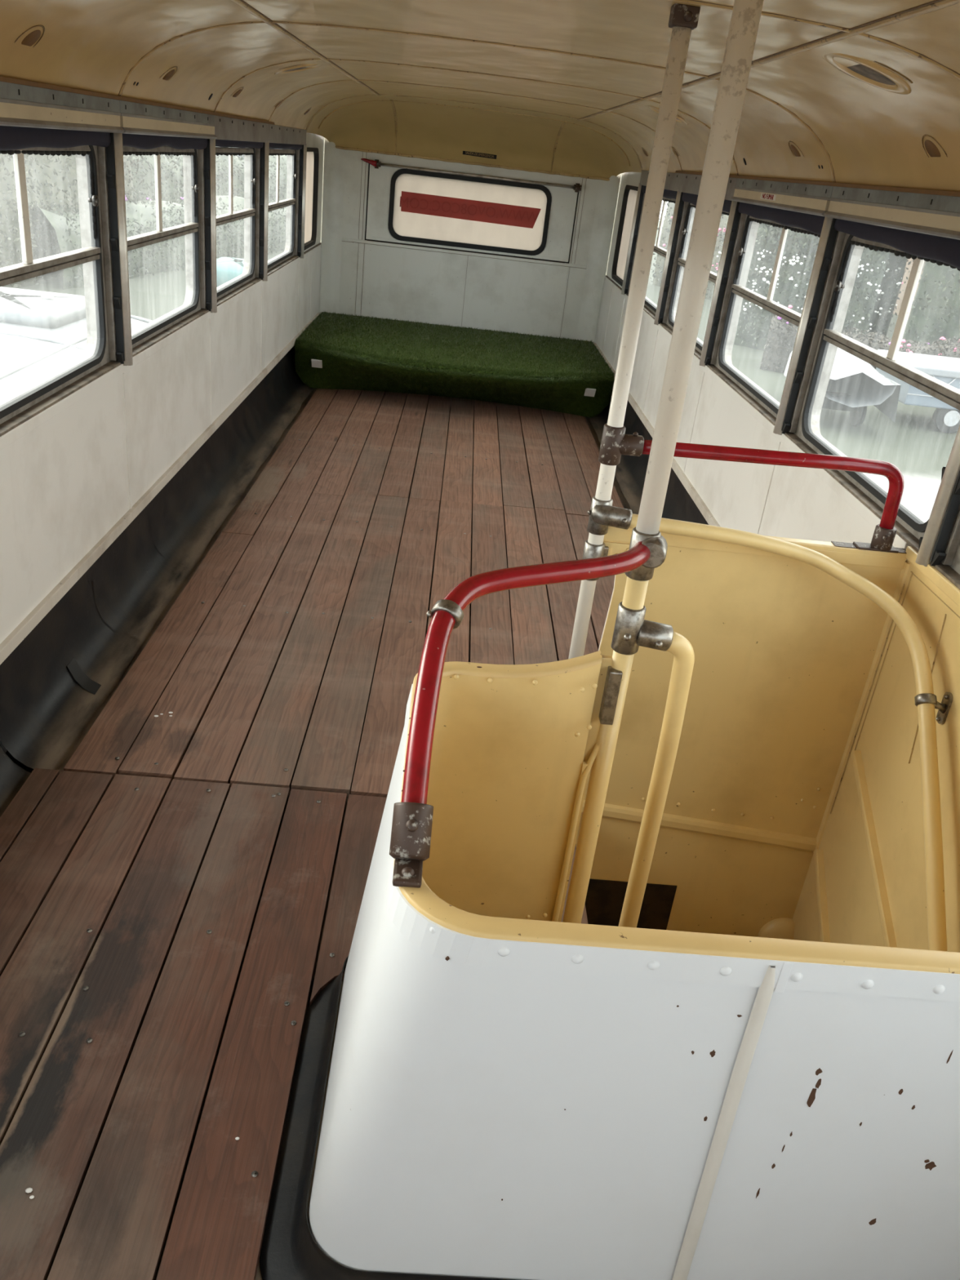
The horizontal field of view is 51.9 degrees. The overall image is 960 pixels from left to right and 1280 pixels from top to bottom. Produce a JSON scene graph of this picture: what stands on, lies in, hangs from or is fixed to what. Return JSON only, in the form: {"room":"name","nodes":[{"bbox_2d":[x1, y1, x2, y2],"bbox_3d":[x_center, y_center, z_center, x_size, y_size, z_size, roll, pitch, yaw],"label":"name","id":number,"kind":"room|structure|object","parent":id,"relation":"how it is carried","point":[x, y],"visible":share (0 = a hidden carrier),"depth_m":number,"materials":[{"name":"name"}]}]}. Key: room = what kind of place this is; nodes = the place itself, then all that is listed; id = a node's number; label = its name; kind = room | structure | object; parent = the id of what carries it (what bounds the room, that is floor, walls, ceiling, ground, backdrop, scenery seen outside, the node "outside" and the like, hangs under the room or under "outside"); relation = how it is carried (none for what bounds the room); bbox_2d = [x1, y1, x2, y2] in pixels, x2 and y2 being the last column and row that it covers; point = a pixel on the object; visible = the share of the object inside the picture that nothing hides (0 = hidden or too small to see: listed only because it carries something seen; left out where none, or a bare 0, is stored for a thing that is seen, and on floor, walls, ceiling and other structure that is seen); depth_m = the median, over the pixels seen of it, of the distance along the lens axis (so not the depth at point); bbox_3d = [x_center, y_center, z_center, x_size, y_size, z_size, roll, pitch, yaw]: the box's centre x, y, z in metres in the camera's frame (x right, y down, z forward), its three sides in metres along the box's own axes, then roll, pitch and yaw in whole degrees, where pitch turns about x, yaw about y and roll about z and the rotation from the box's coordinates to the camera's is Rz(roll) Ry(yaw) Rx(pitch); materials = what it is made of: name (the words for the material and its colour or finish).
{"room":"vehicle interior","nodes":[
{"label":"vehicle interior","id":0,"kind":"room"},
{"bbox_2d":[0,243,321,753],"bbox_3d":[-1.263,-0.332,3.126,0.096,0.956,10.610,5,26,-3],"label":"wall","id":1,"kind":"structure","parent":0,"point":[79,464],"depth_m":3.30,"materials":[{"name":"paint"}]},
{"bbox_2d":[0,145,110,424],"bbox_3d":[-1.179,-1.013,2.551,0.072,0.787,1.209,5,26,-3],"label":"window","id":2,"kind":"structure","parent":1,"relation":"in","point":[96,354],"depth_m":2.92,"materials":[{"name":"metal"}]},
{"bbox_2d":[97,132,133,365],"bbox_3d":[-1.156,-1.230,3.123,0.074,0.700,0.108,5,26,-3],"label":"window pillar","id":3,"kind":"structure","parent":1,"relation":"attached to","point":[110,159],"depth_m":3.09,"materials":[{"name":"metal"}]},
{"bbox_2d":[122,145,201,348],"bbox_3d":[-1.192,-1.550,3.642,0.072,0.787,1.223,5,26,-3],"label":"window","id":4,"kind":"structure","parent":1,"relation":"in","point":[190,228],"depth_m":4.00,"materials":[{"name":"metal"}]},
{"bbox_2d":[198,138,217,312],"bbox_3d":[-1.168,-1.769,4.220,0.074,0.700,0.108,5,26,-3],"label":"trim","id":5,"kind":"structure","parent":1,"relation":"attached to","point":[206,157],"depth_m":4.19,"materials":[{"name":"metal"}]},
{"bbox_2d":[215,146,257,299],"bbox_3d":[-1.204,-2.089,4.739,0.072,0.787,1.224,5,26,-3],"label":"window","id":6,"kind":"structure","parent":1,"relation":"in","point":[248,214],"depth_m":5.13,"materials":[{"name":"metal"}]},
{"bbox_2d":[254,140,269,280],"bbox_3d":[-1.181,-2.309,5.318,0.074,0.700,0.108,5,26,-3],"label":"trim","id":7,"kind":"structure","parent":1,"relation":"attached to","point":[261,154],"depth_m":5.29,"materials":[{"name":"metal"}]},
{"bbox_2d":[267,148,297,270],"bbox_3d":[-1.218,-2.656,5.893,0.072,0.787,1.347,5,26,-3],"label":"window","id":8,"kind":"structure","parent":1,"relation":"in","point":[291,175],"depth_m":6.35,"materials":[{"name":"metal"}]},
{"bbox_2d":[293,143,306,258],"bbox_3d":[-1.195,-2.903,6.527,0.074,0.700,0.108,5,26,-3],"label":"trim","id":9,"kind":"structure","parent":1,"relation":"attached to","point":[301,154],"depth_m":6.50,"materials":[{"name":"metal"}]},
{"bbox_2d":[303,132,324,252],"bbox_3d":[-1.225,-3.202,7.004,0.082,0.787,1.140,5,26,-3],"label":"window","id":10,"kind":"structure","parent":1,"relation":"in","point":[315,143],"depth_m":7.17,"materials":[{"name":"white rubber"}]},
{"bbox_2d":[0,345,708,1279],"bbox_3d":[-0.147,-0.019,3.371,2.320,0.420,10.750,5,26,-3],"label":"floor","id":11,"kind":"structure","parent":0,"point":[202,736],"depth_m":2.67,"materials":[{"name":"brown wood"}]},
{"bbox_2d":[294,311,613,417],"bbox_3d":[-0.185,-2.036,7.314,2.221,0.348,1.833,5,26,-3],"label":"bench","id":12,"kind":"object","parent":11,"relation":"on","point":[338,351],"visible":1,"depth_m":6.85,"materials":[{"name":"green fabric"}]},
{"bbox_2d":[259,650,959,1279],"bbox_3d":[0.351,0.551,1.666,1.335,0.810,0.829,5,26,-3],"label":"panel","id":13,"kind":"object","parent":11,"relation":"on","point":[515,1091],"visible":0.95,"depth_m":1.36,"materials":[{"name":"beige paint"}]},
{"bbox_2d":[568,3,700,658],"bbox_3d":[0.295,-0.382,2.295,0.072,1.866,0.072,5,26,-3],"label":"pole","id":14,"kind":"object","parent":11,"relation":"on","point":[683,18],"visible":0.59,"depth_m":2.08,"materials":[{"name":"white metal"}]},
{"bbox_2d":[319,137,622,343],"bbox_3d":[-0.129,-2.966,7.851,2.340,1.625,0.210,5,26,-3],"label":"wall","id":15,"kind":"structure","parent":0,"point":[359,276],"depth_m":7.91,"materials":[{"name":"white paint"}]},
{"bbox_2d":[364,163,578,263],"bbox_3d":[-0.070,-3.341,7.729,1.636,0.558,0.040,5,26,-3],"label":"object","id":16,"kind":"structure","parent":15,"relation":"in","point":[419,208],"depth_m":7.73,"materials":[{"name":"grey metal"}]},
{"bbox_2d":[360,158,582,192],"bbox_3d":[-0.063,-3.568,7.569,1.700,0.062,0.070,5,26,-3],"label":"bar","id":17,"kind":"object","parent":16,"relation":"attached to","point":[376,163],"visible":1,"depth_m":7.56,"materials":[{"name":"metal"}]},
{"bbox_2d":[0,0,959,191],"bbox_3d":[0.026,-1.491,2.705,2.497,0.425,11.050,5,26,-3],"label":"ceiling","id":18,"kind":"structure","parent":0,"point":[562,87],"depth_m":2.88,"materials":[{"name":"paint"}]},
{"bbox_2d":[14,24,44,47],"bbox_3d":[-1.015,-1.343,2.209,0.072,0.072,0.112,5,26,-3],"label":"lamp","id":19,"kind":"object","parent":18,"relation":"attached to","point":[30,35],"depth_m":2.20,"materials":[{"name":"paint"}]},
{"bbox_2d":[0,81,124,133],"bbox_3d":[-1.095,-1.304,2.407,0.070,0.092,1.206,5,26,-3],"label":"trim","id":20,"kind":"structure","parent":18,"relation":"attached to","point":[20,105],"depth_m":2.48,"materials":[{"name":"paint"}]},
{"bbox_2d":[0,125,111,150],"bbox_3d":[-1.115,-1.247,2.439,0.034,0.066,1.144,5,26,-3],"label":"roller blind","id":21,"kind":"object","parent":20,"relation":"hanging from","point":[11,138],"visible":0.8,"depth_m":2.51,"materials":[{"name":"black fabric"}]},
{"bbox_2d":[0,75,274,124],"bbox_3d":[-1.076,-0.922,1.524,0.059,0.011,8.250,5,26,-3],"label":"trim","id":22,"kind":"structure","parent":18,"relation":"attached to","point":[6,79],"depth_m":2.83,"materials":[{"name":"grey metal"}]},
{"bbox_2d":[119,100,217,139],"bbox_3d":[-1.108,-1.840,3.498,0.070,0.092,1.220,5,26,-3],"label":"trim","id":23,"kind":"structure","parent":18,"relation":"attached to","point":[137,118],"depth_m":3.37,"materials":[{"name":"paint"}]},
{"bbox_2d":[122,133,207,149],"bbox_3d":[-1.127,-1.789,3.527,0.034,0.062,1.158,5,26,-3],"label":"roller blind","id":24,"kind":"object","parent":23,"relation":"hanging from","point":[139,141],"visible":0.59,"depth_m":3.44,"materials":[{"name":"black fabric"}]},
{"bbox_2d":[159,66,177,80],"bbox_3d":[-1.027,-1.842,3.224,0.072,0.072,0.112,5,26,-3],"label":"lamp","id":25,"kind":"object","parent":18,"relation":"attached to","point":[170,72],"depth_m":3.21,"materials":[{"name":"paint"}]},
{"bbox_2d":[231,86,244,97],"bbox_3d":[-1.038,-2.309,4.174,0.072,0.072,0.112,5,26,-3],"label":"lamp","id":26,"kind":"object","parent":18,"relation":"attached to","point":[238,90],"depth_m":4.16,"materials":[{"name":"paint"}]},
{"bbox_2d":[214,115,268,142],"bbox_3d":[-1.126,-2.379,4.598,0.060,0.088,1.220,5,26,-3],"label":"trim","id":27,"kind":"structure","parent":18,"relation":"attached to","point":[225,128],"depth_m":4.51,"materials":[{"name":"metal"}]},
{"bbox_2d":[215,139,263,148],"bbox_3d":[-1.139,-2.336,4.622,0.034,0.050,1.159,5,26,-3],"label":"roller blind","id":28,"kind":"object","parent":27,"relation":"hanging from","point":[220,143],"visible":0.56,"depth_m":4.59,"materials":[{"name":"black fabric"}]},
{"bbox_2d":[268,124,306,145],"bbox_3d":[-1.140,-2.946,5.751,0.058,0.088,1.343,5,26,-3],"label":"trim","id":29,"kind":"structure","parent":18,"relation":"attached to","point":[277,134],"depth_m":5.66,"materials":[{"name":"metal"}]},
{"bbox_2d":[269,142,302,150],"bbox_3d":[-1.152,-2.903,5.775,0.034,0.050,1.282,5,26,-3],"label":"roller blind","id":30,"kind":"object","parent":29,"relation":"hanging from","point":[272,145],"visible":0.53,"depth_m":5.75,"materials":[{"name":"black fabric"}]},
{"bbox_2d":[274,64,321,74],"bbox_3d":[-0.775,-2.452,4.223,0.262,0.078,0.232,5,26,-3],"label":"ceiling vent","id":31,"kind":"object","parent":18,"relation":"in","point":[300,68],"visible":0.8,"depth_m":4.22,"materials":[{"name":"metal"}]},
{"bbox_2d":[302,107,311,115],"bbox_3d":[-1.058,-3.193,5.973,0.072,0.072,0.112,5,26,-3],"label":"lamp","id":32,"kind":"object","parent":18,"relation":"attached to","point":[308,109],"depth_m":5.97,"materials":[{"name":"paint"}]},
{"bbox_2d":[462,151,496,159],"bbox_3d":[-0.003,-3.700,7.515,0.260,0.035,0.005,5,26,-3],"label":"sign plate","id":33,"kind":"object","parent":18,"relation":"attached to","point":[465,153],"visible":1,"depth_m":7.51,"materials":[{"name":"paint"}]},
{"bbox_2d":[639,169,680,191],"bbox_3d":[1.089,-2.741,5.877,0.058,0.088,1.343,5,26,-3],"label":"trim","id":34,"kind":"structure","parent":18,"relation":"attached to","point":[673,180],"depth_m":5.54,"materials":[{"name":"metal"}]},
{"bbox_2d":[642,185,677,199],"bbox_3d":[1.090,-2.689,5.906,0.034,0.062,1.282,5,26,-3],"label":"roller blind","id":35,"kind":"object","parent":34,"relation":"hanging from","point":[668,193],"visible":0.31,"depth_m":5.65,"materials":[{"name":"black fabric"}]},
{"bbox_2d":[644,105,688,124],"bbox_3d":[0.815,-2.306,4.314,0.262,0.078,0.232,5,26,-3],"label":"ceiling vent","id":36,"kind":"object","parent":18,"relation":"in","point":[678,119],"visible":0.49,"depth_m":4.30,"materials":[{"name":"metal"}]},
{"bbox_2d":[678,173,737,200],"bbox_3d":[1.101,-2.174,4.724,0.060,0.088,1.220,5,26,-3],"label":"trim","id":37,"kind":"structure","parent":18,"relation":"attached to","point":[689,183],"depth_m":4.92,"materials":[{"name":"metal"}]},
{"bbox_2d":[730,177,833,217],"bbox_3d":[1.109,-1.636,3.624,0.070,0.092,1.220,5,26,-3],"label":"trim","id":38,"kind":"structure","parent":18,"relation":"attached to","point":[812,199],"depth_m":3.48,"materials":[{"name":"paint"}]},
{"bbox_2d":[760,193,776,200],"bbox_3d":[1.079,-1.660,3.692,0.002,0.020,0.200,5,26,-3],"label":"sticker","id":39,"kind":"object","parent":38,"relation":"attached to","point":[763,196],"visible":1,"depth_m":3.69,"materials":[{"name":"paper"}]},
{"bbox_2d":[788,140,804,156],"bbox_3d":[1.062,-1.626,3.294,0.072,0.072,0.112,5,26,-3],"label":"lamp","id":40,"kind":"object","parent":18,"relation":"attached to","point":[794,148],"depth_m":3.28,"materials":[{"name":"paint"}]},
{"bbox_2d":[675,170,959,196],"bbox_3d":[1.132,-0.719,1.649,0.059,0.011,8.250,5,26,-3],"label":"trim","id":41,"kind":"structure","parent":18,"relation":"attached to","point":[944,193],"depth_m":2.87,"materials":[{"name":"grey metal"}]},
{"bbox_2d":[822,53,912,94],"bbox_3d":[0.840,-1.238,2.142,0.262,0.078,0.232,5,26,-3],"label":"ceiling vent","id":42,"kind":"object","parent":18,"relation":"in","point":[868,73],"visible":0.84,"depth_m":2.14,"materials":[{"name":"metal"}]},
{"bbox_2d":[823,186,959,239],"bbox_3d":[1.122,-1.100,2.533,0.070,0.092,1.206,5,26,-3],"label":"trim","id":43,"kind":"structure","parent":18,"relation":"attached to","point":[939,215],"depth_m":2.57,"materials":[{"name":"paint"}]},
{"bbox_2d":[921,134,947,157],"bbox_3d":[1.073,-1.147,2.320,0.072,0.072,0.112,5,26,-3],"label":"lamp","id":44,"kind":"object","parent":18,"relation":"attached to","point":[932,145],"depth_m":2.31,"materials":[{"name":"paint"}]},
{"bbox_2d":[560,546,959,952],"bbox_3d":[0.537,0.744,2.132,0.960,1.609,1.340,5,26,-3],"label":"wall","id":45,"kind":"structure","parent":0,"point":[864,884],"depth_m":2.39,"materials":[{"name":"yellow metal"}]},
{"bbox_2d":[562,0,764,923],"bbox_3d":[0.235,0.229,1.881,0.039,2.603,0.039,5,26,-3],"label":"pole","id":46,"kind":"object","parent":45,"relation":"on","point":[746,14],"visible":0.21,"depth_m":1.53,"materials":[{"name":"white metal"}]},
{"bbox_2d":[389,527,667,888],"bbox_3d":[0.051,0.040,1.478,0.184,0.280,0.754,20,29,25],"label":"handrail","id":47,"kind":"object","parent":46,"relation":"attached to","point":[412,817],"visible":0.99,"depth_m":1.34,"materials":[{"name":"red metal"}]},
{"bbox_2d":[389,802,433,888],"bbox_3d":[-0.087,0.249,1.245,0.051,0.081,0.107,5,26,-3],"label":"socket","id":48,"kind":"object","parent":47,"relation":"attached to","point":[411,824],"depth_m":1.23,"materials":[{"name":"brown metal"}]},
{"bbox_2d":[625,527,667,581],"bbox_3d":[0.285,-0.143,1.686,0.064,0.085,0.068,11,26,9],"label":"socket","id":49,"kind":"object","parent":47,"relation":"attached to","point":[655,546],"depth_m":1.66,"materials":[{"name":"silver metal"}]},
{"bbox_2d":[611,601,694,927],"bbox_3d":[0.240,0.672,2.095,0.163,1.627,0.056,5,26,-3],"label":"handrail","id":50,"kind":"object","parent":46,"relation":"attached to","point":[631,630],"visible":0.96,"depth_m":1.84,"materials":[{"name":"yellow metal"}]},
{"bbox_2d":[575,526,906,939],"bbox_3d":[0.612,0.449,2.729,0.822,1.558,0.090,5,26,-3],"label":"panel","id":51,"kind":"object","parent":45,"relation":"on","point":[784,650],"visible":0.61,"depth_m":2.63,"materials":[{"name":"beige paint"}]},
{"bbox_2d":[598,422,904,553],"bbox_3d":[0.650,-0.354,2.327,0.766,0.240,0.054,4,26,-5],"label":"handrail","id":52,"kind":"object","parent":51,"relation":"attached to","point":[615,443],"visible":0.99,"depth_m":2.28,"materials":[{"name":"red metal"}]},
{"bbox_2d":[598,422,644,465],"bbox_3d":[0.325,-0.447,2.263,0.095,0.088,0.050,5,26,-3],"label":"socket","id":53,"kind":"object","parent":52,"relation":"attached to","point":[615,443],"depth_m":2.24,"materials":[{"name":"brown metal"}]},
{"bbox_2d":[853,524,898,553],"bbox_3d":[0.971,-0.248,2.398,0.100,0.058,0.054,5,26,-3],"label":"socket","id":54,"kind":"object","parent":52,"relation":"attached to","point":[884,535],"depth_m":2.39,"materials":[{"name":"brown metal"}]},
{"bbox_2d":[586,495,959,951],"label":"handrail","id":55,"kind":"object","parent":51,"relation":"attached to","point":[955,565],"depth_m":2.21,"materials":[{"name":"metal"}]},
{"bbox_2d":[593,275,959,589],"bbox_3d":[1.028,-0.122,3.256,0.096,0.956,10.610,5,26,-3],"label":"wall","id":56,"kind":"structure","parent":0,"point":[811,504],"depth_m":3.90,"materials":[{"name":"paint"}]},
{"bbox_2d":[606,172,641,288],"bbox_3d":[1.079,-2.990,7.134,0.082,0.787,1.140,5,26,-3],"label":"window","id":57,"kind":"structure","parent":56,"relation":"in","point":[629,181],"depth_m":7.29,"materials":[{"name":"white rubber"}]},
{"bbox_2d":[621,182,644,294],"bbox_3d":[1.048,-2.697,6.654,0.074,0.700,0.108,5,26,-3],"label":"trim","id":58,"kind":"structure","parent":56,"relation":"attached to","point":[640,196],"depth_m":6.63,"materials":[{"name":"metal"}]},
{"bbox_2d":[644,196,675,314],"bbox_3d":[1.097,-2.443,6.024,0.072,0.787,1.347,5,26,-3],"label":"window","id":59,"kind":"structure","parent":56,"relation":"in","point":[648,303],"depth_m":5.95,"materials":[{"name":"metal"}]},
{"bbox_2d":[653,189,688,324],"bbox_3d":[1.062,-2.102,5.445,0.074,0.700,0.108,5,26,-3],"label":"trim","id":60,"kind":"structure","parent":56,"relation":"attached to","point":[681,206],"depth_m":5.42,"materials":[{"name":"metal"}]},
{"bbox_2d":[666,202,728,353],"bbox_3d":[1.110,-1.876,4.870,0.072,0.787,1.224,5,26,-3],"label":"window","id":61,"kind":"structure","parent":56,"relation":"in","point":[686,231],"depth_m":5.33,"materials":[{"name":"metal"}]},
{"bbox_2d":[681,192,731,213],"bbox_3d":[1.103,-2.117,4.755,0.034,0.070,1.159,5,26,-3],"label":"roller blind","id":62,"kind":"object","parent":61,"relation":"attached to","point":[690,197],"visible":0.28,"depth_m":4.98,"materials":[{"name":"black fabric"}]},
{"bbox_2d":[698,200,746,366],"bbox_3d":[1.075,-1.563,4.347,0.074,0.700,0.108,5,26,-3],"label":"trim","id":63,"kind":"structure","parent":56,"relation":"attached to","point":[735,222],"depth_m":4.32,"materials":[{"name":"metal"}]},
{"bbox_2d":[713,214,820,417],"bbox_3d":[1.123,-1.337,3.773,0.072,0.787,1.223,5,26,-3],"label":"window","id":64,"kind":"structure","parent":56,"relation":"in","point":[738,291],"depth_m":4.14,"materials":[{"name":"metal"}]},
{"bbox_2d":[737,202,824,235],"bbox_3d":[1.115,-1.577,3.657,0.034,0.070,1.158,5,26,-3],"label":"roller blind","id":65,"kind":"object","parent":64,"relation":"attached to","point":[813,224],"visible":0.6,"depth_m":3.55,"materials":[{"name":"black fabric"}]},
{"bbox_2d":[773,216,845,435],"bbox_3d":[1.087,-1.023,3.250,0.074,0.700,0.108,5,26,-3],"label":"window pillar","id":66,"kind":"structure","parent":56,"relation":"attached to","point":[831,241],"depth_m":3.22,"materials":[{"name":"metal"}]},
{"bbox_2d":[794,233,959,539],"bbox_3d":[1.135,-0.800,2.682,0.072,0.787,1.209,5,26,-3],"label":"window","id":67,"kind":"structure","parent":56,"relation":"in","point":[831,337],"depth_m":2.94,"materials":[{"name":"metal"}]},
{"bbox_2d":[834,218,959,269],"bbox_3d":[1.127,-1.034,2.569,0.034,0.080,1.144,5,26,-3],"label":"roller blind","id":68,"kind":"object","parent":67,"relation":"attached to","point":[944,250],"visible":0.69,"depth_m":2.55,"materials":[{"name":"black fabric"}]},
{"bbox_2d":[915,424,959,566],"bbox_3d":[1.099,-0.490,2.165,0.074,0.700,0.108,5,26,-3],"label":"trim","id":69,"kind":"structure","parent":56,"relation":"attached to","point":[940,542],"depth_m":2.24,"materials":[{"name":"metal"}]},
{"label":"outside","id":70,"kind":"structure","parent":0,"visible":0},
{"bbox_2d":[15,219,957,519],"bbox_3d":[-0.713,-9.499,28.764,180.000,0.001,180.000,5,26,-3],"label":"ground","id":71,"kind":"structure","parent":70,"point":[912,442],"depth_m":21.26,"materials":[{"name":"white snow"}]},
{"bbox_2d":[0,153,143,288],"bbox_3d":[-12.712,-11.196,21.665,3.929,6.677,23.116,5,26,-3],"label":"trees","id":72,"kind":"object","parent":71,"relation":"on","point":[52,177],"visible":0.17,"depth_m":25.48,"materials":[{"name":"green plant"}]},
{"bbox_2d":[0,286,151,400],"bbox_3d":[-3.363,0.869,3.130,2.440,2.558,12.900,5,26,-3],"label":"car","id":73,"kind":"object","parent":71,"relation":"on","point":[42,333],"visible":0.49,"depth_m":6.56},
{"bbox_2d":[28,186,286,288],"bbox_3d":[-10.073,-13.994,33.137,3.154,2.242,18.413,10,26,6],"label":"hedge","id":74,"kind":"object","parent":71,"relation":"on","point":[167,255],"visible":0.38,"depth_m":29.81,"materials":[{"name":"green plant"}]},
{"bbox_2d":[128,146,287,204],"bbox_3d":[-11.710,-19.538,42.089,2.652,3.942,15.691,12,26,11],"label":"hedge","id":75,"kind":"object","parent":71,"relation":"on","point":[171,167],"visible":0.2,"depth_m":38.99,"materials":[{"name":"green plant"}]},
{"bbox_2d":[164,146,287,159],"bbox_3d":[-14.736,-30.766,60.495,8.400,7.200,16.600,5,26,-3],"label":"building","id":76,"kind":"structure","parent":71,"relation":"on","point":[230,147],"depth_m":53.74,"materials":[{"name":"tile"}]},
{"bbox_2d":[216,257,244,287],"bbox_3d":[-7.148,-10.847,29.142,1.600,0.700,2.800,5,26,-3],"label":"tarpaulin","id":77,"kind":"object","parent":71,"relation":"on","point":[228,268],"visible":0.41,"depth_m":27.92,"materials":[{"name":"plastic"}]},
{"bbox_2d":[649,201,913,335],"bbox_3d":[11.458,-16.189,37.924,3.273,6.529,11.411,-7,29,-26],"label":"hedge","id":78,"kind":"object","parent":71,"relation":"on","point":[665,231],"visible":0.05,"depth_m":40.03,"materials":[{"name":"green plant"}]},
{"bbox_2d":[733,222,906,351],"bbox_3d":[10.126,-11.732,28.009,3.903,6.965,3.611,21,29,26],"label":"trees","id":79,"kind":"object","parent":71,"relation":"on","point":[879,274],"visible":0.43,"depth_m":27.88,"materials":[{"name":"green plant"}]},
{"bbox_2d":[783,346,900,426],"bbox_3d":[7.395,-5.601,20.967,1.779,1.589,3.600,5,26,-3],"label":"umbrella","id":80,"kind":"object","parent":71,"relation":"on","point":[854,384],"visible":0.44,"depth_m":19.96,"materials":[{"name":"white fabric"}]},
{"bbox_2d":[760,305,959,373],"bbox_3d":[12.195,-6.699,24.421,10.084,1.619,1.229,15,27,16],"label":"hedge","id":81,"kind":"object","parent":71,"relation":"on","point":[781,336],"visible":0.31,"depth_m":25.18,"materials":[{"name":"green plant"}]},
{"bbox_2d":[893,257,925,319],"bbox_3d":[22.432,-16.568,40.040,8.600,7.700,14.600,5,26,-3],"label":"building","id":82,"kind":"structure","parent":71,"relation":"on","point":[899,302],"depth_m":42.15,"materials":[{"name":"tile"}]},
{"bbox_2d":[875,349,959,433],"bbox_3d":[10.926,-5.294,21.545,4.220,1.300,2.025,5,26,-3],"label":"car","id":83,"kind":"object","parent":71,"relation":"on","point":[946,418],"visible":0.49,"depth_m":20.73,"materials":[{"name":"paint"}]},
{"bbox_2d":[902,261,959,346],"bbox_3d":[18.541,-8.415,23.501,14.755,6.789,3.204,21,30,27],"label":"hedge","id":84,"kind":"object","parent":71,"relation":"on","point":[935,313],"visible":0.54,"depth_m":26.25,"materials":[{"name":"green plant"}]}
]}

